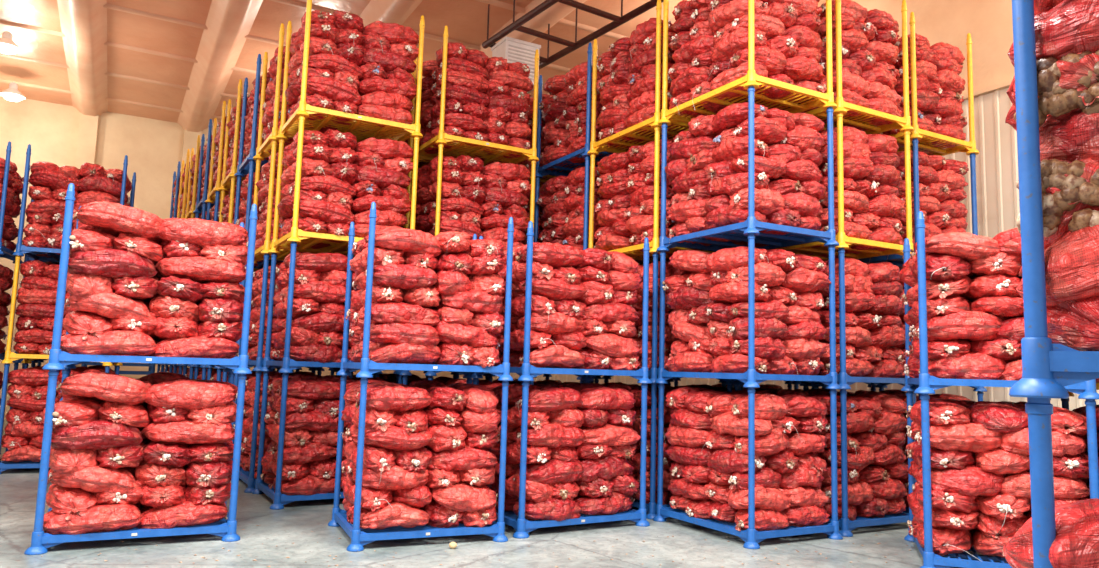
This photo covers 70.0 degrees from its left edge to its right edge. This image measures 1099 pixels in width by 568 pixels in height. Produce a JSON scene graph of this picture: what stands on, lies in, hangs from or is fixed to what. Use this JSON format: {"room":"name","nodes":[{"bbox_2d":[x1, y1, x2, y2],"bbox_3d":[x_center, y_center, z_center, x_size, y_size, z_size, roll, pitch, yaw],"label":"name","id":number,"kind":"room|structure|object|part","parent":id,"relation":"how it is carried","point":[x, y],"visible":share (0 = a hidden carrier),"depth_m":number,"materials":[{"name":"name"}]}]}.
{"room":"produce storage warehouse","nodes":[
{"label":"produce storage warehouse","id":0,"kind":"room"},
{"bbox_2d":[0,95,484,419],"bbox_3d":[-13.574,-0.692,20.858,26.300,8.500,0.421,5,-7,-29],"label":"wall","id":1,"kind":"structure","parent":0,"point":[60,135],"depth_m":21.78,"materials":[{"name":"beige paint"}]},
{"bbox_2d":[0,0,690,132],"bbox_3d":[-5.741,-6.096,7.540,26.301,0.250,31.701,5,-7,-29],"label":"ceiling","id":2,"kind":"structure","parent":0,"point":[228,24],"depth_m":16.63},
{"bbox_2d":[0,31,20,53],"bbox_3d":[-11.067,-4.933,16.004,0.520,0.480,0.520,2,-6,0],"label":"lamp","id":3,"kind":"object","parent":2,"relation":"hanging from","point":[7,45],"visible":1,"depth_m":15.92,"materials":[{"name":"white metal"}]},
{"bbox_2d":[0,82,24,101],"bbox_3d":[-12.975,-4.657,18.986,0.520,0.480,0.520,2,-6,0],"label":"lamp","id":4,"kind":"object","parent":2,"relation":"hanging from","point":[12,93],"visible":1,"depth_m":18.88,"materials":[{"name":"white metal"}]},
{"bbox_2d":[482,0,663,69],"bbox_3d":[1.016,-4.845,12.289,1.441,0.800,8.240,6,-8,-34],"label":"frame","id":5,"kind":"object","parent":2,"relation":"attached to","point":[617,21],"visible":0.91,"depth_m":13.48,"materials":[{"name":"brown metal"}]},
{"bbox_2d":[491,36,540,93],"bbox_3d":[-0.612,-3.889,14.009,0.700,0.796,0.602,5,-7,-29],"label":"air vent","id":6,"kind":"object","parent":5,"relation":"hanging from","point":[514,50],"visible":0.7,"depth_m":13.79,"materials":[{"name":"white metal"}]},
{"bbox_2d":[0,420,1008,567],"bbox_3d":[-5.976,2.324,6.610,26.300,0.200,31.700,5,-7,-29],"label":"floor","id":7,"kind":"structure","parent":0,"point":[589,545],"depth_m":7.34,"materials":[{"name":"concrete"}]},
{"bbox_2d":[0,141,29,461],"bbox_3d":[-8.687,0.298,11.398,1.426,4.728,1.342,4,-7,-22],"label":"storage rack","id":8,"kind":"object","parent":7,"relation":"on","point":[11,185],"visible":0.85,"depth_m":11.77,"materials":[{"name":"blue paint"}]},
{"bbox_3d":[-8.726,1.827,11.219,1.426,1.648,1.320,4,-7,-22],"label":"rack frame","id":9,"kind":"part","parent":8,"relation":"part of","materials":[{"name":"blue paint"}]},
{"bbox_3d":[-8.683,0.297,11.388,1.426,1.648,1.320,4,-7,-22],"label":"rack frame","id":10,"kind":"part","parent":8,"relation":"part of","materials":[{"name":"yellow paint"}]},
{"bbox_3d":[-8.641,-1.234,11.557,1.426,1.648,1.320,4,-7,-22],"label":"rack frame","id":11,"kind":"part","parent":8,"relation":"part of","materials":[{"name":"blue paint"}]},
{"bbox_2d":[0,144,135,473],"bbox_3d":[-7.300,0.410,11.978,1.393,4.748,1.373,4,-7,-22],"label":"storage rack","id":12,"kind":"object","parent":7,"relation":"on","point":[36,296],"visible":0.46,"depth_m":11.36,"materials":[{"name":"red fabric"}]},
{"bbox_3d":[-7.342,1.931,11.810,1.393,1.648,1.320,4,-7,-22],"label":"rack frame","id":13,"kind":"part","parent":12,"relation":"part of","materials":[{"name":"blue paint"}]},
{"bbox_3d":[-7.299,0.401,11.979,1.393,1.648,1.320,4,-7,-22],"label":"rack frame","id":14,"kind":"part","parent":12,"relation":"part of","materials":[{"name":"yellow paint"}]},
{"bbox_3d":[-7.256,-1.130,12.148,1.393,1.648,1.320,4,-7,-22],"label":"rack frame","id":15,"kind":"part","parent":12,"relation":"part of","materials":[{"name":"blue paint"}]},
{"bbox_2d":[5,194,130,451],"bbox_3d":[-7.930,0.507,13.102,1.393,4.728,1.349,4,-7,-22],"label":"storage rack","id":16,"kind":"object","parent":7,"relation":"on","point":[27,258],"visible":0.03,"depth_m":12.69,"materials":[{"name":"blue metal"}]},
{"bbox_3d":[-7.975,2.038,12.940,1.393,1.648,1.320,4,-7,-22],"label":"rack frame","id":17,"kind":"part","parent":16,"relation":"part of","materials":[{"name":"blue paint"}]},
{"bbox_3d":[-7.933,0.508,13.109,1.393,1.648,1.320,4,-7,-22],"label":"rack frame","id":18,"kind":"part","parent":16,"relation":"part of","materials":[{"name":"yellow paint"}]},
{"bbox_3d":[-7.890,-1.022,13.278,1.393,1.648,1.320,4,-7,-22],"label":"rack frame","id":19,"kind":"part","parent":16,"relation":"part of","materials":[{"name":"blue paint"}]},
{"bbox_2d":[22,359,114,370],"bbox_3d":[-8.567,0.625,14.239,1.393,4.748,1.371,4,-7,-22],"label":"storage rack","id":20,"kind":"object","parent":7,"relation":"on","point":[39,361],"visible":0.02,"depth_m":14.41,"materials":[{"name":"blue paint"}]},
{"bbox_2d":[81,362,155,374],"bbox_3d":[-10.619,2.586,19.261,1.557,1.800,1.257,5,-7,-29],"label":"rack","id":21,"kind":"object","parent":7,"relation":"on","point":[151,366],"visible":0.1,"depth_m":18.97,"materials":[{"name":"blue metal"}]},
{"bbox_2d":[24,183,257,554],"bbox_3d":[-3.870,0.794,7.662,1.701,3.188,1.341,5,-7,-26],"label":"storage rack","id":22,"kind":"object","parent":7,"relation":"on","point":[151,455],"visible":1,"depth_m":7.14,"materials":[{"name":"blue metal"}]},
{"bbox_3d":[-3.889,1.559,7.575,1.701,1.648,1.320,5,-7,-26],"label":"rack frame","id":23,"kind":"part","parent":22,"relation":"part of","materials":[{"name":"blue paint"}]},
{"bbox_3d":[-3.847,0.029,7.744,1.701,1.648,1.320,5,-7,-26],"label":"rack frame","id":24,"kind":"part","parent":22,"relation":"part of","materials":[{"name":"blue paint"}]},
{"bbox_2d":[163,149,194,372],"bbox_3d":[-7.667,0.253,17.749,1.620,6.268,1.373,5,-7,-30],"label":"storage rack","id":25,"kind":"object","parent":7,"relation":"on","point":[182,204],"visible":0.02,"depth_m":17.27,"materials":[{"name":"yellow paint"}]},
{"bbox_3d":[-7.731,2.548,17.496,1.620,1.648,1.320,5,-7,-30],"label":"rack frame","id":26,"kind":"part","parent":25,"relation":"part of","materials":[{"name":"blue paint"}]},
{"bbox_3d":[-7.603,-2.043,18.003,1.620,1.648,1.320,5,-7,-30],"label":"rack frame","id":27,"kind":"part","parent":25,"relation":"part of","materials":[{"name":"yellow paint"}]},
{"bbox_2d":[156,161,202,371],"bbox_3d":[-8.377,0.352,18.829,1.620,6.268,1.356,5,-7,-30],"label":"storage rack","id":28,"kind":"object","parent":7,"relation":"on","point":[176,181],"visible":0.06,"depth_m":18.33,"materials":[{"name":"blue metal"}]},
{"bbox_3d":[-8.443,2.647,18.578,1.620,1.648,1.320,5,-7,-30],"label":"rack frame","id":29,"kind":"part","parent":28,"relation":"part of","materials":[{"name":"blue paint"}]},
{"bbox_3d":[-8.315,-1.943,19.085,1.620,1.648,1.320,5,-7,-30],"label":"rack frame","id":30,"kind":"part","parent":28,"relation":"part of","materials":[{"name":"blue paint"}]},
{"bbox_2d":[172,135,255,374],"bbox_3d":[-6.959,0.153,16.672,1.620,6.268,1.360,5,-7,-30],"label":"storage rack","id":31,"kind":"object","parent":7,"relation":"on","point":[195,158],"visible":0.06,"depth_m":16.20,"materials":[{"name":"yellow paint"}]},
{"bbox_3d":[-7.020,2.448,16.413,1.620,1.648,1.320,5,-7,-30],"label":"rack frame","id":32,"kind":"part","parent":31,"relation":"part of","materials":[{"name":"blue paint"}]},
{"bbox_3d":[-6.892,-2.142,16.920,1.620,1.648,1.320,5,-7,-30],"label":"rack frame","id":33,"kind":"part","parent":31,"relation":"part of","materials":[{"name":"yellow paint"}]},
{"bbox_2d":[181,119,275,378],"bbox_3d":[-6.242,0.053,15.580,1.620,6.268,1.356,5,-7,-30],"label":"storage rack","id":34,"kind":"object","parent":7,"relation":"on","point":[201,206],"visible":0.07,"depth_m":15.14,"materials":[{"name":"blue metal"}]},
{"bbox_3d":[-6.223,-0.712,15.668,1.620,1.648,1.320,5,-7,-30],"label":"rack frame","id":35,"kind":"part","parent":34,"relation":"part of","materials":[{"name":"blue paint"}]},
{"bbox_3d":[-6.180,-2.242,15.837,1.620,1.648,1.320,5,-7,-30],"label":"rack frame","id":36,"kind":"part","parent":34,"relation":"part of","materials":[{"name":"blue paint"}]},
{"bbox_3d":[-6.308,2.348,15.330,1.620,1.648,1.320,5,-7,-30],"label":"rack frame","id":37,"kind":"part","parent":34,"relation":"part of","materials":[{"name":"blue paint"}]},
{"bbox_2d":[192,101,293,379],"bbox_3d":[-5.530,-0.047,14.497,1.620,6.268,1.360,5,-7,-30],"label":"storage rack","id":38,"kind":"object","parent":7,"relation":"on","point":[217,154],"visible":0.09,"depth_m":14.12,"materials":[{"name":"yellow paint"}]},
{"bbox_3d":[-5.511,-0.812,14.585,1.620,1.648,1.320,5,-7,-30],"label":"rack frame","id":39,"kind":"part","parent":38,"relation":"part of","materials":[{"name":"blue paint"}]},
{"bbox_3d":[-5.468,-2.342,14.754,1.620,1.648,1.320,5,-7,-30],"label":"rack frame","id":40,"kind":"part","parent":38,"relation":"part of","materials":[{"name":"yellow paint"}]},
{"bbox_3d":[-5.554,0.718,14.416,1.620,1.648,1.320,5,-7,-30],"label":"rack frame","id":41,"kind":"part","parent":38,"relation":"part of","materials":[{"name":"blue paint"}]},
{"bbox_3d":[-5.597,2.248,14.247,1.620,1.648,1.320,5,-7,-30],"label":"rack frame","id":42,"kind":"part","parent":38,"relation":"part of","materials":[{"name":"blue paint"}]},
{"bbox_2d":[205,79,314,381],"bbox_3d":[-4.816,-0.145,13.409,1.620,6.273,1.354,5,-7,-30],"label":"storage rack","id":43,"kind":"object","parent":7,"relation":"on","point":[233,128],"visible":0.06,"depth_m":13.07,"materials":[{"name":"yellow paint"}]},
{"bbox_3d":[-4.757,-2.442,13.671,1.620,1.648,1.320,5,-7,-30],"label":"rack frame","id":44,"kind":"part","parent":43,"relation":"part of","materials":[{"name":"yellow paint"}]},
{"bbox_3d":[-4.800,-0.911,13.502,1.620,1.648,1.320,5,-7,-30],"label":"rack frame","id":45,"kind":"part","parent":43,"relation":"part of","materials":[{"name":"yellow paint"}]},
{"bbox_3d":[-4.843,0.619,13.333,1.620,1.648,1.320,5,-7,-30],"label":"rack frame","id":46,"kind":"part","parent":43,"relation":"part of","materials":[{"name":"blue paint"}]},
{"bbox_3d":[-4.885,2.149,13.164,1.620,1.648,1.320,5,-7,-30],"label":"rack frame","id":47,"kind":"part","parent":43,"relation":"part of","materials":[{"name":"blue paint"}]},
{"bbox_2d":[220,54,339,468],"bbox_3d":[-4.106,-0.247,12.329,1.620,6.268,1.349,5,-7,-30],"label":"storage rack","id":48,"kind":"object","parent":7,"relation":"on","point":[247,167],"visible":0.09,"depth_m":11.95,"materials":[{"name":"blue metal"}]},
{"bbox_3d":[-4.045,-2.541,12.588,1.620,1.648,1.320,5,-7,-30],"label":"rack frame","id":49,"kind":"part","parent":48,"relation":"part of","materials":[{"name":"blue paint"}]},
{"bbox_3d":[-4.088,-1.011,12.419,1.620,1.648,1.320,5,-7,-30],"label":"rack frame","id":50,"kind":"part","parent":48,"relation":"part of","materials":[{"name":"blue paint"}]},
{"bbox_3d":[-4.131,0.519,12.251,1.620,1.648,1.320,5,-7,-30],"label":"rack frame","id":51,"kind":"part","parent":48,"relation":"part of","materials":[{"name":"blue paint"}]},
{"bbox_3d":[-4.174,2.049,12.082,1.620,1.648,1.320,5,-7,-30],"label":"rack frame","id":52,"kind":"part","parent":48,"relation":"part of","materials":[{"name":"blue paint"}]},
{"bbox_2d":[239,23,358,492],"bbox_3d":[-3.397,-0.346,11.251,1.620,6.268,1.371,5,-7,-30],"label":"storage rack","id":53,"kind":"object","parent":7,"relation":"on","point":[271,118],"visible":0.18,"depth_m":10.68,"materials":[{"name":"blue metal"}]},
{"bbox_3d":[-3.462,1.949,10.999,1.620,1.648,1.320,5,-7,-30],"label":"rack frame","id":54,"kind":"part","parent":53,"relation":"part of","materials":[{"name":"blue paint"}]},
{"bbox_3d":[-3.334,-2.641,11.506,1.620,1.648,1.320,5,-7,-30],"label":"rack frame","id":55,"kind":"part","parent":53,"relation":"part of","materials":[{"name":"yellow paint"}]},
{"bbox_3d":[-3.419,0.419,11.168,1.620,1.648,1.320,5,-7,-30],"label":"rack frame","id":56,"kind":"part","parent":53,"relation":"part of","materials":[{"name":"blue paint"}]},
{"bbox_3d":[-3.377,-1.111,11.337,1.620,1.648,1.320,5,-7,-30],"label":"rack frame","id":57,"kind":"part","parent":53,"relation":"part of","materials":[{"name":"yellow paint"}]},
{"bbox_2d":[252,0,424,509],"bbox_3d":[-2.684,-0.444,10.165,1.620,6.273,1.360,5,-7,-30],"label":"storage rack","id":58,"kind":"object","parent":7,"relation":"on","point":[348,80],"visible":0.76,"depth_m":9.70,"materials":[{"name":"yellow metal"}]},
{"bbox_3d":[-2.751,1.850,9.916,1.620,1.648,1.320,5,-7,-30],"label":"rack frame","id":59,"kind":"part","parent":58,"relation":"part of","materials":[{"name":"blue paint"}]},
{"bbox_3d":[-2.708,0.320,10.085,1.620,1.648,1.320,5,-7,-30],"label":"rack frame","id":60,"kind":"part","parent":58,"relation":"part of","materials":[{"name":"blue paint"}]},
{"bbox_3d":[-2.665,-1.210,10.254,1.620,1.648,1.320,5,-7,-30],"label":"rack frame","id":61,"kind":"part","parent":58,"relation":"part of","materials":[{"name":"yellow paint"}]},
{"bbox_3d":[-2.622,-2.741,10.423,1.620,1.648,1.320,5,-7,-30],"label":"rack frame","id":62,"kind":"part","parent":58,"relation":"part of","materials":[{"name":"yellow paint"}]},
{"bbox_2d":[328,368,427,378],"bbox_3d":[-3.070,0.029,14.563,1.571,6.268,1.371,5,-7,-30],"label":"storage rack","id":63,"kind":"object","parent":7,"relation":"on","point":[329,369],"visible":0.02,"depth_m":14.30,"materials":[{"name":"blue metal"}]},
{"bbox_2d":[349,371,454,379],"bbox_3d":[-2.436,-0.078,13.433,1.571,6.268,1.348,5,-7,-30],"label":"storage rack","id":64,"kind":"object","parent":7,"relation":"on","point":[381,376],"visible":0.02,"depth_m":12.63,"materials":[{"name":"blue metal"}]},
{"bbox_2d":[328,202,513,551],"bbox_3d":[-1.303,0.918,8.040,1.539,3.208,1.360,4,-7,-23],"label":"storage rack","id":65,"kind":"object","parent":7,"relation":"on","point":[418,463],"visible":1,"depth_m":7.54,"materials":[{"name":"blue paint"}]},
{"bbox_3d":[-1.323,1.673,7.952,1.539,1.648,1.320,4,-7,-23],"label":"rack frame","id":66,"kind":"part","parent":65,"relation":"part of","materials":[{"name":"blue paint"}]},
{"bbox_3d":[-1.280,0.142,8.121,1.539,1.648,1.320,4,-7,-23],"label":"rack frame","id":67,"kind":"part","parent":65,"relation":"part of","materials":[{"name":"blue paint"}]},
{"bbox_2d":[372,73,487,383],"bbox_3d":[-1.803,-0.185,12.302,1.571,6.268,1.373,5,-7,-30],"label":"storage rack","id":68,"kind":"object","parent":7,"relation":"on","point":[421,163],"visible":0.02,"depth_m":11.82,"materials":[{"name":"metal"}]},
{"bbox_3d":[-1.738,-2.480,12.556,1.571,1.648,1.320,5,-7,-30],"label":"rack frame","id":69,"kind":"part","parent":68,"relation":"part of","materials":[{"name":"yellow paint"}]},
{"bbox_3d":[-1.867,2.110,12.049,1.571,1.648,1.320,5,-7,-30],"label":"rack frame","id":70,"kind":"part","parent":68,"relation":"part of","materials":[{"name":"blue paint"}]},
{"bbox_3d":[-1.824,0.580,12.218,1.571,1.648,1.320,5,-7,-30],"label":"rack frame","id":71,"kind":"part","parent":68,"relation":"part of","materials":[{"name":"blue paint"}]},
{"bbox_2d":[449,542,456,548],"bbox_3d":[-0.887,2.401,7.218,0.076,0.063,0.075,2,-6,0],"label":"onion","id":72,"kind":"object","parent":7,"relation":"on","point":[452,545],"visible":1,"depth_m":7.20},
{"bbox_2d":[395,26,538,388],"bbox_3d":[-1.169,-0.292,11.173,1.571,6.268,1.371,5,-7,-30],"label":"storage rack","id":73,"kind":"object","parent":7,"relation":"on","point":[474,105],"visible":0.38,"depth_m":10.89,"materials":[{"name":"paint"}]},
{"bbox_3d":[-1.190,0.473,11.088,1.571,1.648,1.320,5,-7,-30],"label":"rack frame","id":74,"kind":"part","parent":73,"relation":"part of","materials":[{"name":"blue paint"}]},
{"bbox_3d":[-1.233,2.003,10.919,1.571,1.648,1.320,5,-7,-30],"label":"rack frame","id":75,"kind":"part","parent":73,"relation":"part of","materials":[{"name":"blue paint"}]},
{"bbox_3d":[-1.148,-1.057,11.257,1.571,1.648,1.320,5,-7,-30],"label":"rack frame","id":76,"kind":"part","parent":73,"relation":"part of","materials":[{"name":"yellow paint"}]},
{"bbox_3d":[-1.105,-2.587,11.426,1.571,1.648,1.320,5,-7,-30],"label":"rack frame","id":77,"kind":"part","parent":73,"relation":"part of","materials":[{"name":"yellow paint"}]},
{"bbox_2d":[485,94,593,384],"bbox_3d":[-0.137,-0.057,13.046,1.360,6.268,1.620,5,-7,-29],"label":"storage rack","id":78,"kind":"object","parent":7,"relation":"on","point":[527,163],"visible":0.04,"depth_m":12.49,"materials":[{"name":"metal"}]},
{"bbox_3d":[-0.078,-2.352,13.296,1.320,1.648,1.620,5,-7,-29],"label":"rack frame","id":79,"kind":"part","parent":78,"relation":"part of","materials":[{"name":"yellow paint"}]},
{"bbox_2d":[472,221,651,538],"bbox_3d":[0.111,1.040,8.856,1.702,3.193,1.347,5,-7,-31],"label":"storage rack","id":80,"kind":"object","parent":7,"relation":"on","point":[568,446],"visible":0.84,"depth_m":8.33,"materials":[{"name":"blue metal"}]},
{"bbox_3d":[0.089,1.803,8.774,1.685,1.648,1.320,5,-7,-31],"label":"rack frame","id":81,"kind":"part","parent":80,"relation":"part of","materials":[{"name":"blue paint"}]},
{"bbox_3d":[0.132,0.273,8.943,1.685,1.648,1.320,5,-7,-31],"label":"rack frame","id":82,"kind":"part","parent":80,"relation":"part of","materials":[{"name":"blue paint"}]},
{"bbox_2d":[529,42,638,386],"bbox_3d":[0.633,-0.179,11.648,1.360,6.288,1.620,5,-7,-29],"label":"storage rack","id":83,"kind":"object","parent":7,"relation":"on","point":[566,115],"visible":0.23,"depth_m":11.46,"materials":[{"name":"blue paint"}]},
{"bbox_3d":[0.659,-0.954,11.736,1.320,1.648,1.620,5,-7,-29],"label":"rack frame","id":84,"kind":"part","parent":83,"relation":"part of","materials":[{"name":"blue paint"}]},
{"bbox_3d":[0.573,2.106,11.398,1.320,1.648,1.620,5,-7,-29],"label":"rack frame","id":85,"kind":"part","parent":83,"relation":"part of","materials":[{"name":"blue paint"}]},
{"bbox_3d":[0.616,0.576,11.567,1.320,1.648,1.620,5,-7,-29],"label":"rack frame","id":86,"kind":"part","parent":83,"relation":"part of","materials":[{"name":"blue paint"}]},
{"bbox_3d":[0.702,-2.484,11.905,1.320,1.648,1.620,5,-7,-29],"label":"rack frame","id":87,"kind":"part","parent":83,"relation":"part of","materials":[{"name":"blue paint"}]},
{"bbox_2d":[587,0,732,519],"bbox_3d":[1.413,-0.321,10.258,1.360,6.268,1.620,5,-7,-29],"label":"storage rack","id":88,"kind":"object","parent":7,"relation":"on","point":[628,212],"visible":0.45,"depth_m":9.80,"materials":[{"name":"yellow metal"}]},
{"bbox_3d":[1.481,-2.616,10.514,1.320,1.648,1.620,5,-7,-29],"label":"rack frame","id":89,"kind":"part","parent":88,"relation":"part of","materials":[{"name":"yellow paint"}]},
{"bbox_3d":[1.439,-1.086,10.345,1.320,1.648,1.620,5,-7,-29],"label":"rack frame","id":90,"kind":"part","parent":88,"relation":"part of","materials":[{"name":"yellow paint"}]},
{"bbox_3d":[1.353,1.974,10.007,1.320,1.648,1.620,5,-7,-29],"label":"rack frame","id":91,"kind":"part","parent":88,"relation":"part of","materials":[{"name":"blue paint"}]},
{"bbox_3d":[1.396,0.444,10.176,1.320,1.648,1.620,5,-7,-29],"label":"rack frame","id":92,"kind":"part","parent":88,"relation":"part of","materials":[{"name":"blue paint"}]},
{"bbox_2d":[602,375,726,388],"bbox_3d":[1.813,-0.077,12.366,1.368,6.268,1.620,5,-7,-29],"label":"storage rack","id":93,"kind":"object","parent":7,"relation":"on","point":[605,377],"visible":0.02,"depth_m":11.82,"materials":[{"name":"blue metal"}]},
{"bbox_3d":[1.794,0.688,12.283,1.320,1.648,1.620,5,-7,-29],"label":"rack frame","id":94,"kind":"part","parent":93,"relation":"part of","materials":[{"name":"blue paint"}]},
{"bbox_3d":[1.751,2.218,12.114,1.320,1.648,1.620,5,-7,-29],"label":"rack frame","id":95,"kind":"part","parent":93,"relation":"part of","materials":[{"name":"blue paint"}]},
{"bbox_2d":[673,377,791,389],"bbox_3d":[3.066,0.054,13.239,1.349,6.268,1.620,5,-7,-29],"label":"storage rack","id":96,"kind":"object","parent":7,"relation":"on","point":[767,386],"visible":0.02,"depth_m":12.76,"materials":[{"name":"blue metal"}]},
{"bbox_3d":[3.050,0.820,13.157,1.320,1.648,1.620,5,-7,-29],"label":"rack frame","id":97,"kind":"part","parent":96,"relation":"part of","materials":[{"name":"blue paint"}]},
{"bbox_3d":[3.007,2.350,12.988,1.320,1.648,1.620,5,-7,-29],"label":"rack frame","id":98,"kind":"part","parent":96,"relation":"part of","materials":[{"name":"blue paint"}]},
{"bbox_2d":[667,377,808,393],"bbox_3d":[2.599,-0.208,10.979,1.362,6.268,1.620,5,-7,-29],"label":"storage rack","id":99,"kind":"object","parent":7,"relation":"on","point":[804,384],"visible":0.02,"depth_m":10.43,"materials":[{"name":"blue metal"}]},
{"bbox_3d":[2.573,0.556,10.892,1.320,1.648,1.620,5,-7,-29],"label":"rack frame","id":100,"kind":"part","parent":99,"relation":"part of","materials":[{"name":"blue paint"}]},
{"bbox_3d":[2.530,2.086,10.723,1.320,1.648,1.620,5,-7,-29],"label":"rack frame","id":101,"kind":"part","parent":99,"relation":"part of","materials":[{"name":"blue paint"}]},
{"bbox_2d":[653,0,842,548],"bbox_3d":[2.199,-0.452,8.871,1.368,6.268,1.620,5,-7,-29],"label":"storage rack","id":102,"kind":"object","parent":7,"relation":"on","point":[745,174],"visible":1,"depth_m":8.36,"materials":[{"name":"blue paint"}]},
{"bbox_3d":[2.218,-1.218,8.954,1.320,1.648,1.620,5,-7,-29],"label":"rack frame","id":103,"kind":"part","parent":102,"relation":"part of","materials":[{"name":"blue paint"}]},
{"bbox_3d":[2.261,-2.748,9.123,1.320,1.648,1.620,5,-7,-29],"label":"rack frame","id":104,"kind":"part","parent":102,"relation":"part of","materials":[{"name":"yellow paint"}]},
{"bbox_3d":[2.175,0.312,8.785,1.320,1.648,1.620,5,-7,-29],"label":"rack frame","id":105,"kind":"part","parent":102,"relation":"part of","materials":[{"name":"blue paint"}]},
{"bbox_3d":[2.133,1.843,8.616,1.320,1.648,1.620,5,-7,-29],"label":"rack frame","id":106,"kind":"part","parent":102,"relation":"part of","materials":[{"name":"blue paint"}]},
{"bbox_2d":[743,381,876,394],"bbox_3d":[3.846,-0.078,11.848,1.362,6.268,1.620,5,-7,-29],"label":"storage rack","id":107,"kind":"object","parent":7,"relation":"on","point":[873,388],"visible":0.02,"depth_m":11.61,"materials":[{"name":"blue metal"}]},
{"bbox_3d":[3.787,2.218,11.597,1.320,1.648,1.620,5,-7,-29],"label":"rack frame","id":108,"kind":"part","parent":107,"relation":"part of","materials":[{"name":"blue paint"}]},
{"bbox_3d":[3.830,0.688,11.766,1.320,1.648,1.620,5,-7,-29],"label":"rack frame","id":109,"kind":"part","parent":107,"relation":"part of","materials":[{"name":"blue paint"}]},
{"bbox_2d":[743,0,916,536],"bbox_3d":[3.376,-0.341,9.586,1.368,6.268,1.620,5,-7,-29],"label":"storage rack","id":110,"kind":"object","parent":7,"relation":"on","point":[871,457],"visible":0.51,"depth_m":8.94,"materials":[{"name":"blue paint"}]},
{"bbox_3d":[3.353,0.424,9.501,1.320,1.648,1.620,5,-7,-29],"label":"rack frame","id":111,"kind":"part","parent":110,"relation":"part of","materials":[{"name":"blue paint"}]},
{"bbox_3d":[3.310,1.954,9.332,1.320,1.648,1.620,5,-7,-29],"label":"rack frame","id":112,"kind":"part","parent":110,"relation":"part of","materials":[{"name":"blue paint"}]},
{"bbox_3d":[3.396,-1.106,9.670,1.320,1.648,1.620,5,-7,-29],"label":"rack frame","id":113,"kind":"part","parent":110,"relation":"part of","materials":[{"name":"yellow paint"}]},
{"bbox_3d":[3.438,-2.636,9.839,1.320,1.648,1.620,5,-7,-29],"label":"rack frame","id":114,"kind":"part","parent":110,"relation":"part of","materials":[{"name":"yellow paint"}]},
{"bbox_2d":[820,12,986,512],"bbox_3d":[4.632,-0.209,10.461,1.366,6.268,1.620,5,-7,-29],"label":"storage rack","id":115,"kind":"object","parent":7,"relation":"on","point":[936,86],"visible":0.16,"depth_m":10.02,"materials":[{"name":"yellow metal"}]},
{"bbox_3d":[4.567,2.086,10.207,1.320,1.648,1.620,5,-7,-29],"label":"rack frame","id":116,"kind":"part","parent":115,"relation":"part of","materials":[{"name":"blue paint"}]},
{"bbox_3d":[4.610,0.556,10.375,1.320,1.648,1.620,5,-7,-29],"label":"rack frame","id":117,"kind":"part","parent":115,"relation":"part of","materials":[{"name":"blue paint"}]},
{"bbox_3d":[4.652,-0.974,10.544,1.320,1.648,1.620,5,-7,-29],"label":"rack frame","id":118,"kind":"part","parent":115,"relation":"part of","materials":[{"name":"blue paint"}]},
{"bbox_3d":[4.695,-2.504,10.713,1.320,1.648,1.620,5,-7,-29],"label":"rack frame","id":119,"kind":"part","parent":115,"relation":"part of","materials":[{"name":"yellow paint"}]},
{"bbox_2d":[900,211,1098,567],"bbox_3d":[4.167,0.996,7.452,1.471,3.188,1.620,-1,-7,20],"label":"storage rack","id":120,"kind":"object","parent":7,"relation":"on","point":[969,462],"visible":0.78,"depth_m":6.91,"materials":[{"name":"blue paint"}]},
{"bbox_3d":[4.194,0.231,7.535,1.426,1.648,1.620,-1,-7,20],"label":"rack frame","id":121,"kind":"part","parent":120,"relation":"part of","materials":[{"name":"blue paint"}]},
{"bbox_3d":[4.151,1.761,7.366,1.426,1.648,1.620,-1,-7,20],"label":"rack frame","id":122,"kind":"part","parent":120,"relation":"part of","materials":[{"name":"blue paint"}]},
{"bbox_2d":[1003,0,1098,567],"bbox_3d":[2.443,0.335,2.558,1.693,3.332,1.396,-2,-7,32],"label":"storage rack","id":123,"kind":"object","parent":7,"relation":"on","point":[1053,91],"visible":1,"depth_m":2.46,"materials":[{"name":"blue metal"}]},
{"bbox_3d":[2.426,1.134,2.463,1.620,1.722,1.320,-2,-7,32],"label":"rack frame","id":124,"kind":"part","parent":123,"relation":"part of","materials":[{"name":"blue paint"}]},
{"bbox_3d":[2.470,-0.465,2.640,1.620,1.722,1.320,-2,-7,32],"label":"rack frame","id":125,"kind":"part","parent":123,"relation":"part of","materials":[{"name":"blue paint"}]},
{"bbox_2d":[1061,378,1098,498],"bbox_3d":[5.432,0.977,6.938,1.341,3.193,1.620,-1,-7,20],"label":"storage rack","id":126,"kind":"object","parent":7,"relation":"on","point":[1065,402],"visible":0.02,"depth_m":7.18,"materials":[{"name":"blue paint"}]},
{"bbox_3d":[5.408,1.740,6.855,1.320,1.648,1.620,-1,-7,20],"label":"rack frame","id":127,"kind":"part","parent":126,"relation":"part of","materials":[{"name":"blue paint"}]},
{"bbox_3d":[5.451,0.209,7.024,1.320,1.648,1.620,-1,-7,20],"label":"rack frame","id":128,"kind":"part","parent":126,"relation":"part of","materials":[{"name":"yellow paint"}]},
{"bbox_2d":[492,0,1098,410],"bbox_3d":[5.646,-0.970,13.483,0.302,8.500,31.780,5,-7,-29],"label":"wall","id":129,"kind":"structure","parent":0,"point":[989,23],"depth_m":11.90,"materials":[{"name":"beige paint"}]}
]}

